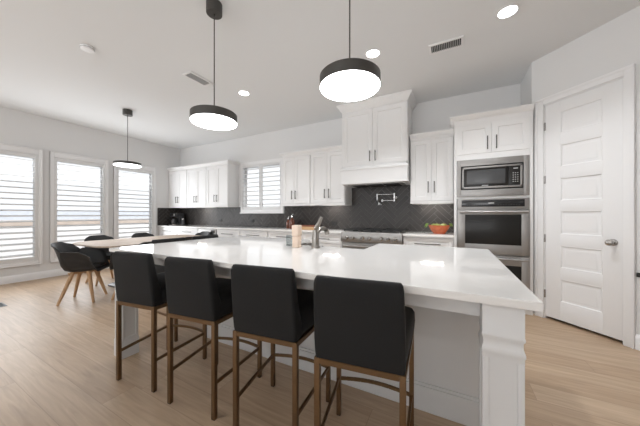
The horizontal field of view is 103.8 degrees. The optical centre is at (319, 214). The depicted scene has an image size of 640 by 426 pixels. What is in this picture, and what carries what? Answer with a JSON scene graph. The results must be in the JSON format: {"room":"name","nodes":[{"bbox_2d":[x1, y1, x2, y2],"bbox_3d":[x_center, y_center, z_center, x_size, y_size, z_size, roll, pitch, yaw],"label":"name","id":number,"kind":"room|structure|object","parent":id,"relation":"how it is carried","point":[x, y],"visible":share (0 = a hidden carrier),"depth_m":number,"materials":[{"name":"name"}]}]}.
{"room":"kitchen","nodes":[
{"label":"kitchen","id":0,"kind":"room"},
{"bbox_2d":[0,106,179,276],"bbox_3d":[-6.047,-0.325,3.335,0.150,3.050,8.650,0,0,28],"label":"wall","id":1,"kind":"structure","parent":0,"point":[19,128],"depth_m":5.10,"materials":[{"name":"white paint"}]},
{"bbox_2d":[0,143,42,268],"bbox_3d":[-5.481,-0.150,4.339,0.196,2.140,0.920,0,0,28],"label":"window","id":2,"kind":"structure","parent":1,"relation":"in","point":[35,154],"depth_m":4.55,"materials":[{"name":"white paint"}]},
{"bbox_2d":[0,267,108,284],"bbox_3d":[-5.974,1.133,3.296,0.016,0.135,8.650,0,0,28],"label":"baseboard","id":3,"kind":"structure","parent":1,"relation":"attached to","point":[56,272],"depth_m":4.60,"materials":[{"name":"white paint"}]},
{"bbox_2d":[50,151,108,262],"bbox_3d":[-5.005,-0.150,5.240,0.196,2.140,0.920,0,0,28],"label":"window","id":4,"kind":"structure","parent":1,"relation":"in","point":[55,157],"depth_m":5.14,"materials":[{"name":"white paint"}]},
{"bbox_2d":[113,165,155,238],"bbox_3d":[-4.529,-0.150,6.141,0.196,2.140,0.920,0,0,28],"label":"window","id":5,"kind":"structure","parent":1,"relation":"in","point":[151,171],"depth_m":6.08,"materials":[{"name":"white paint"}]},
{"bbox_2d":[0,0,639,148],"bbox_3d":[-1.193,-1.910,0.771,11.130,0.120,8.950,0,0,28],"label":"ceiling","id":6,"kind":"structure","parent":0,"point":[277,52],"depth_m":2.87,"materials":[{"name":"white paint"}]},
{"bbox_2d":[80,44,94,52],"bbox_3d":[-2.574,-1.831,2.779,0.127,0.036,0.127,0,0,28],"label":"smoke detector","id":7,"kind":"object","parent":6,"relation":"attached to","point":[84,47],"visible":1,"depth_m":2.76,"materials":[{"name":"white paint"}]},
{"bbox_2d":[113,108,140,167],"bbox_3d":[-3.408,-1.355,4.446,0.400,0.990,0.400,0,0,28],"label":"pendant lamp","id":8,"kind":"object","parent":6,"relation":"hanging from","point":[126,112],"visible":1,"depth_m":4.40,"materials":[{"name":"grey metal"}]},
{"bbox_2d":[113,163,140,167],"bbox_3d":[-3.408,-0.870,4.446,0.396,0.019,0.396,0,0,28],"label":"diffuser","id":9,"kind":"object","parent":8,"relation":"attached to","point":[129,165],"depth_m":4.40,"materials":[{"name":"white plastic"}]},
{"bbox_2d":[182,71,212,86],"bbox_3d":[-1.660,-1.843,3.416,0.170,0.012,0.346,0,0,28],"label":"ceiling vent","id":10,"kind":"object","parent":6,"relation":"in","point":[191,75],"visible":1,"depth_m":3.39,"materials":[{"name":"white metal"}]},
{"bbox_2d":[190,0,236,129],"bbox_3d":[-0.928,-1.325,2.204,0.385,1.050,0.385,0,0,28],"label":"pendant lamp","id":11,"kind":"object","parent":6,"relation":"hanging from","point":[213,117],"visible":1,"depth_m":2.14,"materials":[{"name":"grey metal"}]},
{"bbox_2d":[190,113,236,129],"bbox_3d":[-0.928,-0.809,2.204,0.381,0.019,0.381,0,0,28],"label":"diffuser","id":12,"kind":"object","parent":11,"relation":"attached to","point":[214,121],"depth_m":2.16,"materials":[{"name":"white plastic"}]},
{"bbox_2d":[238,90,249,95],"bbox_3d":[-1.156,-1.847,3.819,0.184,0.006,0.184,0,0,28],"label":"recessed light","id":13,"kind":"object","parent":6,"relation":"in","point":[241,92],"visible":1,"depth_m":3.82,"materials":[{"name":"white paint"}]},
{"bbox_2d":[320,0,380,101],"bbox_3d":[0.193,-1.332,1.628,0.390,1.034,0.390,0,0,28],"label":"pendant lamp","id":14,"kind":"object","parent":6,"relation":"hanging from","point":[349,79],"visible":1,"depth_m":1.54,"materials":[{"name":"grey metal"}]},
{"bbox_2d":[320,70,379,101],"bbox_3d":[0.193,-0.825,1.628,0.386,0.019,0.386,0,0,28],"label":"diffuser","id":15,"kind":"object","parent":14,"relation":"attached to","point":[337,85],"depth_m":1.57,"materials":[{"name":"white plastic"}]},
{"bbox_2d":[365,48,380,58],"bbox_3d":[0.605,-1.847,2.881,0.184,0.006,0.184,0,0,28],"label":"recessed light","id":16,"kind":"object","parent":6,"relation":"in","point":[373,53],"visible":1,"depth_m":2.88,"materials":[{"name":"white paint"}]},
{"bbox_2d":[428,35,463,54],"bbox_3d":[1.373,-1.843,2.738,0.340,0.012,0.175,0,0,28],"label":"ceiling vent","id":17,"kind":"object","parent":6,"relation":"in","point":[456,42],"visible":1,"depth_m":2.73,"materials":[{"name":"white metal"}]},
{"bbox_2d":[495,3,519,19],"bbox_3d":[1.709,-1.847,2.287,0.184,0.006,0.184,0,0,28],"label":"recessed light","id":18,"kind":"object","parent":6,"relation":"in","point":[509,10],"visible":1,"depth_m":2.28,"materials":[{"name":"white paint"}]},
{"bbox_2d":[0,268,639,425],"bbox_3d":[-1.193,1.260,0.771,11.130,0.120,8.950,0,0,28],"label":"floor","id":19,"kind":"structure","parent":0,"point":[58,363],"depth_m":1.82,"materials":[{"name":"brown wood"}]},
{"bbox_2d":[51,242,109,305],"bbox_3d":[-3.373,0.793,3.537,0.558,0.825,0.516,0,0,-20],"label":"dining chair","id":20,"kind":"object","parent":19,"relation":"on","point":[73,259],"visible":0.98,"depth_m":3.45,"materials":[{"name":"black"}]},
{"bbox_2d":[84,235,113,285],"bbox_3d":[-3.871,0.793,4.498,0.558,0.825,0.516,0,0,28],"label":"dining chair","id":21,"kind":"object","parent":19,"relation":"on","point":[94,237],"visible":0.24,"depth_m":4.61,"materials":[{"name":"brown wood"}]},
{"bbox_2d":[109,241,150,299],"bbox_3d":[-2.650,0.793,3.647,0.558,0.825,0.516,0,0,19],"label":"dining chair","id":22,"kind":"object","parent":19,"relation":"on","point":[143,243],"visible":0.04,"depth_m":3.52,"materials":[{"name":"brown wood"}]},
{"bbox_2d":[72,235,199,287],"bbox_3d":[-3.092,0.825,4.596,1.240,0.750,1.920,0,0,28],"label":"dining table","id":23,"kind":"object","parent":19,"relation":"on","point":[111,243],"visible":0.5,"depth_m":4.20,"materials":[{"name":"brown wood"}]},
{"bbox_2d":[131,232,153,237],"bbox_3d":[-3.530,0.793,5.144,0.558,0.825,0.516,0,0,28],"label":"dining chair","id":24,"kind":"object","parent":19,"relation":"on","point":[144,234],"visible":0.09,"depth_m":5.27,"materials":[{"name":"brown wood"}]},
{"bbox_2d":[112,251,206,392],"bbox_3d":[-1.225,0.732,1.964,0.446,0.936,0.512,0,0,20],"label":"counter stool","id":25,"kind":"object","parent":19,"relation":"on","point":[137,283],"visible":0.75,"depth_m":1.74,"materials":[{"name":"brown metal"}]},
{"bbox_2d":[151,237,185,341],"bbox_3d":[-1.457,0.732,2.660,0.512,0.936,0.446,0,0,28],"label":"counter stool","id":26,"kind":"object","parent":19,"relation":"on","point":[159,268],"visible":0.08,"depth_m":2.54,"materials":[{"name":"black fabric"}]},
{"bbox_2d":[159,227,177,235],"bbox_3d":[-3.752,0.759,6.654,0.769,0.882,0.635,0,0,28],"label":"base cabinet","id":27,"kind":"object","parent":19,"relation":"on","point":[163,231],"visible":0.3,"depth_m":6.41,"materials":[{"name":"white paint"}]},
{"bbox_2d":[157,225,347,233],"bbox_3d":[-1.804,0.301,5.621,5.216,0.030,0.617,0,0,28],"label":"countertop","id":28,"kind":"structure","parent":27,"relation":"on","point":[335,231],"depth_m":5.31,"materials":[{"name":"white stone"}]},
{"bbox_2d":[169,213,183,224],"bbox_3d":[-3.879,0.125,6.787,0.220,0.320,0.300,0,0,28],"label":"coffee maker","id":29,"kind":"object","parent":28,"relation":"on","point":[178,216],"visible":0.89,"depth_m":6.73,"materials":[{"name":"black metal"}]},
{"bbox_2d":[286,216,289,228],"bbox_3d":[-0.646,0.160,5.136,0.090,0.251,0.091,0,0,11],"label":"bottle","id":30,"kind":"object","parent":28,"relation":"on","point":[287,221],"visible":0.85,"depth_m":5.10,"materials":[{"name":"brown glass"}]},
{"bbox_2d":[289,214,294,228],"bbox_3d":[-0.563,0.135,5.058,0.110,0.302,0.111,0,0,11],"label":"bottle","id":31,"kind":"object","parent":28,"relation":"on","point":[291,221],"visible":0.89,"depth_m":5.01,"materials":[{"name":"brown glass"}]},
{"bbox_2d":[302,225,314,229],"bbox_3d":[-0.259,0.247,4.864,0.470,0.078,0.250,0,0,28],"label":"wooden tray","id":32,"kind":"object","parent":28,"relation":"on","point":[304,227],"visible":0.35,"depth_m":4.72,"materials":[{"name":"brown wood"}]},
{"bbox_2d":[178,227,198,234],"bbox_3d":[-3.062,0.759,6.290,0.789,0.882,0.635,0,0,28],"label":"base cabinet","id":33,"kind":"object","parent":19,"relation":"on","point":[181,231],"visible":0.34,"depth_m":6.05,"materials":[{"name":"white paint"}]},
{"bbox_2d":[195,231,209,235],"bbox_3d":[-2.704,0.793,5.436,0.516,0.825,0.558,0,0,28],"label":"dining chair","id":34,"kind":"object","parent":19,"relation":"on","point":[202,233],"visible":0.13,"depth_m":5.67,"materials":[{"name":"brown wood"}]},
{"bbox_2d":[192,234,217,239],"bbox_3d":[-1.240,0.732,3.070,0.512,0.936,0.446,0,0,28],"label":"counter stool","id":35,"kind":"object","parent":19,"relation":"on","point":[216,235],"visible":0.06,"depth_m":3.14,"materials":[{"name":"black fabric"}]},
{"bbox_2d":[198,228,216,234],"bbox_3d":[-2.433,0.759,5.971,0.618,0.882,0.610,0,0,28],"label":"base cabinet","id":36,"kind":"object","parent":19,"relation":"on","point":[211,231],"visible":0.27,"depth_m":5.65,"materials":[{"name":"white paint"}]},
{"bbox_2d":[164,256,261,420],"bbox_3d":[-0.713,0.732,1.733,0.446,0.936,0.512,0,0,21],"label":"counter stool","id":37,"kind":"object","parent":19,"relation":"on","point":[194,293],"visible":0.88,"depth_m":1.51,"materials":[{"name":"black fabric"}]},
{"bbox_2d":[217,229,240,236],"bbox_3d":[-1.851,0.759,5.650,0.709,0.882,0.635,0,0,28],"label":"base cabinet","id":38,"kind":"object","parent":19,"relation":"on","point":[221,232],"visible":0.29,"depth_m":5.41,"materials":[{"name":"white paint"}]},
{"bbox_2d":[241,230,268,236],"bbox_3d":[-1.210,0.759,5.311,0.739,0.882,0.635,0,0,28],"label":"base cabinet","id":39,"kind":"object","parent":19,"relation":"on","point":[254,233],"visible":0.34,"depth_m":5.05,"materials":[{"name":"white paint"}]},
{"bbox_2d":[231,264,330,425],"bbox_3d":[-0.213,0.732,1.492,0.446,0.936,0.512,0,0,21],"label":"counter stool","id":40,"kind":"object","parent":19,"relation":"on","point":[268,306],"visible":0.87,"depth_m":1.28,"materials":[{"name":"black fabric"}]},
{"bbox_2d":[269,231,302,238],"bbox_3d":[-0.538,0.759,4.956,0.779,0.882,0.635,0,0,28],"label":"base cabinet","id":41,"kind":"object","parent":19,"relation":"on","point":[273,234],"visible":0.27,"depth_m":4.75,"materials":[{"name":"white paint"}]},
{"bbox_2d":[114,243,525,425],"bbox_3d":[-0.198,0.758,2.118,2.771,0.883,1.418,0,0,28],"label":"kitchen island","id":42,"kind":"object","parent":19,"relation":"on","point":[470,357],"visible":0.33,"depth_m":1.45,"materials":[{"name":"white paint"}]},
{"bbox_2d":[109,236,543,311],"bbox_3d":[-0.206,0.301,2.112,2.862,0.030,1.433,0,0,28],"label":"island countertop","id":43,"kind":"structure","parent":42,"relation":"on","point":[463,274],"depth_m":1.50,"materials":[{"name":"white stone"}]},
{"bbox_2d":[292,225,301,247],"bbox_3d":[-0.203,0.189,2.200,0.064,0.194,0.066,0,0,28],"label":"wooden canister","id":44,"kind":"object","parent":43,"relation":"on","point":[296,229],"visible":0.99,"depth_m":2.17,"materials":[{"name":"brown wood"}]},
{"bbox_2d":[311,216,328,248],"bbox_3d":[0.015,0.150,2.199,0.082,0.271,0.226,0,0,43],"label":"faucet","id":45,"kind":"object","parent":43,"relation":"on","point":[315,233],"visible":1,"depth_m":2.13,"materials":[{"name":"silver metal"}]},
{"bbox_2d":[303,232,341,247],"bbox_3d":[0.156,0.759,4.590,0.787,0.882,0.635,0,0,28],"label":"base cabinet","id":46,"kind":"object","parent":19,"relation":"on","point":[330,240],"visible":0.17,"depth_m":4.29,"materials":[{"name":"white paint"}]},
{"bbox_2d":[314,275,414,425],"bbox_3d":[0.231,0.732,1.240,0.446,0.936,0.512,0,0,21],"label":"counter stool","id":47,"kind":"object","parent":19,"relation":"on","point":[363,326],"visible":1,"depth_m":1.02,"materials":[{"name":"black fabric"}]},
{"bbox_2d":[341,228,408,248],"bbox_3d":[0.904,0.674,4.131,0.956,0.872,0.709,0,0,28],"label":"range","id":48,"kind":"object","parent":19,"relation":"on","point":[354,238],"visible":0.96,"depth_m":3.91,"materials":[{"name":"silver metal"}]},
{"bbox_2d":[342,230,408,234],"bbox_3d":[0.922,0.285,4.166,0.956,0.020,0.630,0,0,28],"label":"cooktop","id":49,"kind":"object","parent":48,"relation":"in","point":[350,232],"depth_m":3.92,"materials":[{"name":"silver metal"}]},
{"bbox_2d":[403,236,453,246],"bbox_3d":[1.651,0.759,3.800,0.665,0.882,0.635,0,0,28],"label":"base cabinet","id":50,"kind":"object","parent":19,"relation":"on","point":[407,240],"visible":0.27,"depth_m":3.55,"materials":[{"name":"white paint"}]},
{"bbox_2d":[403,232,453,237],"bbox_3d":[1.649,0.301,3.798,0.666,0.030,0.617,0,0,28],"label":"countertop","id":51,"kind":"structure","parent":50,"relation":"on","point":[413,234],"depth_m":3.61,"materials":[{"name":"white stone"}]},
{"bbox_2d":[429,225,449,233],"bbox_3d":[1.785,0.222,3.762,0.296,0.127,0.296,0,0,28],"label":"fruit bowl","id":52,"kind":"object","parent":51,"relation":"on","point":[435,229],"visible":0.94,"depth_m":3.67,"materials":[{"name":"orange ceramic"}]},
{"bbox_2d":[450,103,534,314],"bbox_3d":[2.278,-0.051,3.442,0.882,2.503,0.683,0,0,28],"label":"oven tower","id":53,"kind":"object","parent":19,"relation":"on","point":[503,132],"visible":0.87,"depth_m":3.15,"materials":[{"name":"white paint"}]},
{"bbox_2d":[457,198,529,289],"bbox_3d":[2.264,0.452,3.358,0.757,1.307,0.586,0,0,28],"label":"double oven","id":54,"kind":"object","parent":53,"relation":"in","point":[501,226],"visible":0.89,"depth_m":3.11,"materials":[{"name":"silver metal"}]},
{"bbox_2d":[457,155,529,196],"bbox_3d":[2.254,-0.474,3.343,0.760,0.480,0.422,0,0,28],"label":"microwave","id":55,"kind":"object","parent":53,"relation":"in","point":[499,176],"visible":1,"depth_m":3.15,"materials":[{"name":"silver metal"}]},
{"bbox_2d":[180,83,520,229],"bbox_3d":[-0.597,-0.325,5.433,7.830,3.050,0.150,0,0,28],"label":"wall","id":56,"kind":"structure","parent":0,"point":[433,115],"depth_m":5.07,"materials":[{"name":"white paint"}]},
{"bbox_2d":[167,166,186,207],"bbox_3d":[-3.711,-0.715,6.777,0.762,1.070,0.379,0,0,28],"label":"upper cabinet","id":57,"kind":"object","parent":56,"relation":"attached to","point":[177,175],"visible":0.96,"depth_m":6.63,"materials":[{"name":"white paint"}]},
{"bbox_2d":[185,163,214,207],"bbox_3d":[-3.046,-0.715,6.426,0.740,1.070,0.379,0,0,28],"label":"upper cabinet","id":58,"kind":"object","parent":56,"relation":"attached to","point":[196,173],"visible":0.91,"depth_m":6.29,"materials":[{"name":"white paint"}]},
{"bbox_2d":[204,160,239,207],"bbox_3d":[-2.364,-0.715,6.065,0.802,1.070,0.379,0,0,28],"label":"upper cabinet","id":59,"kind":"object","parent":56,"relation":"attached to","point":[222,177],"visible":1,"depth_m":5.94,"materials":[{"name":"white paint"}]},
{"bbox_2d":[241,158,283,213],"bbox_3d":[-1.319,-0.628,5.770,1.270,1.204,0.187,0,0,28],"label":"window","id":60,"kind":"structure","parent":56,"relation":"in","point":[259,165],"depth_m":5.71,"materials":[{"name":"white paint"}]},
{"bbox_2d":[279,149,311,205],"bbox_3d":[-0.427,-0.703,5.043,0.694,1.055,0.379,0,0,28],"label":"upper cabinet","id":61,"kind":"object","parent":56,"relation":"attached to","point":[296,164],"visible":0.91,"depth_m":4.90,"materials":[{"name":"white paint"}]},
{"bbox_2d":[157,185,453,232],"bbox_3d":[-1.080,-0.050,5.247,6.848,0.900,0.628,0,0,28],"label":"backsplash","id":62,"kind":"structure","parent":56,"relation":"attached to","point":[364,211],"depth_m":4.65,"materials":[{"name":"grey tile"}]},
{"bbox_2d":[376,193,396,204],"bbox_3d":[1.151,-0.260,4.315,0.349,0.210,0.115,0,0,11],"label":"pot filler","id":63,"kind":"object","parent":62,"relation":"attached to","point":[394,196],"visible":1,"depth_m":4.32,"materials":[{"name":"silver metal"}]},
{"bbox_2d":[309,144,350,205],"bbox_3d":[0.191,-0.703,4.716,0.702,1.055,0.379,0,0,28],"label":"upper cabinet","id":64,"kind":"object","parent":56,"relation":"attached to","point":[326,162],"visible":0.91,"depth_m":4.59,"materials":[{"name":"white paint"}]},
{"bbox_2d":[337,89,415,187],"bbox_3d":[0.944,-1.169,4.222,1.210,1.361,0.549,0,0,28],"label":"range hood","id":65,"kind":"object","parent":56,"relation":"attached to","point":[376,131],"visible":0.99,"depth_m":4.01,"materials":[{"name":"white paint"}]},
{"bbox_2d":[410,128,453,203],"bbox_3d":[1.738,-0.705,3.899,0.602,1.070,0.379,0,0,28],"label":"upper cabinet","id":66,"kind":"object","parent":56,"relation":"attached to","point":[431,152],"visible":1,"depth_m":3.77,"materials":[{"name":"white paint"}]},
{"bbox_2d":[521,63,531,104],"bbox_3d":[2.781,-0.325,3.338,0.100,3.050,0.700,0,0,28],"label":"wall","id":67,"kind":"structure","parent":0,"point":[526,84],"depth_m":3.22,"materials":[{"name":"white paint"}]},
{"bbox_2d":[532,6,639,334],"bbox_3d":[2.809,-0.325,2.490,0.120,3.050,1.214,0,0,-17],"label":"wall","id":68,"kind":"structure","parent":0,"point":[614,45],"depth_m":2.49,"materials":[{"name":"white paint"}]},
{"bbox_2d":[544,79,622,340],"bbox_3d":[2.692,-0.045,2.620,0.126,2.430,0.632,0,0,-17],"label":"door","id":69,"kind":"structure","parent":68,"relation":"in","point":[583,180],"depth_m":2.57,"materials":[{"name":"white paint"}]},
{"bbox_2d":[535,63,635,348],"bbox_3d":[2.739,-0.075,2.635,0.128,2.550,0.797,0,0,-17],"label":"trim","id":70,"kind":"structure","parent":68,"relation":"attached to","point":[627,73],"depth_m":2.30,"materials":[{"name":"white paint"}]},
{"bbox_2d":[635,334,639,350],"bbox_3d":[2.869,1.133,2.065,0.016,0.135,0.367,0,0,-17],"label":"baseboard","id":71,"kind":"structure","parent":68,"relation":"attached to","point":[637,337],"depth_m":2.22,"materials":[{"name":"white paint"}]},
{"label":"outside","id":72,"kind":"structure","parent":0,"visible":0},
{"bbox_3d":[-20.776,1.425,10.972,33.010,0.150,40.000,0,0,28],"label":"ground","id":73,"kind":"structure","parent":72,"visible":0},
{"bbox_2d":[0,207,148,220],"bbox_3d":[-23.333,0.400,16.847,3.000,1.900,36.000,0,0,28],"label":"roof","id":74,"kind":"structure","parent":73,"relation":"on","point":[30,208],"depth_m":20.35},
{"bbox_2d":[0,219,148,259],"bbox_3d":[-9.525,0.760,6.161,0.300,1.180,26.000,0,0,28],"label":"wall","id":75,"kind":"structure","parent":73,"relation":"on","point":[123,221],"depth_m":8.09,"materials":[{"name":"white"}]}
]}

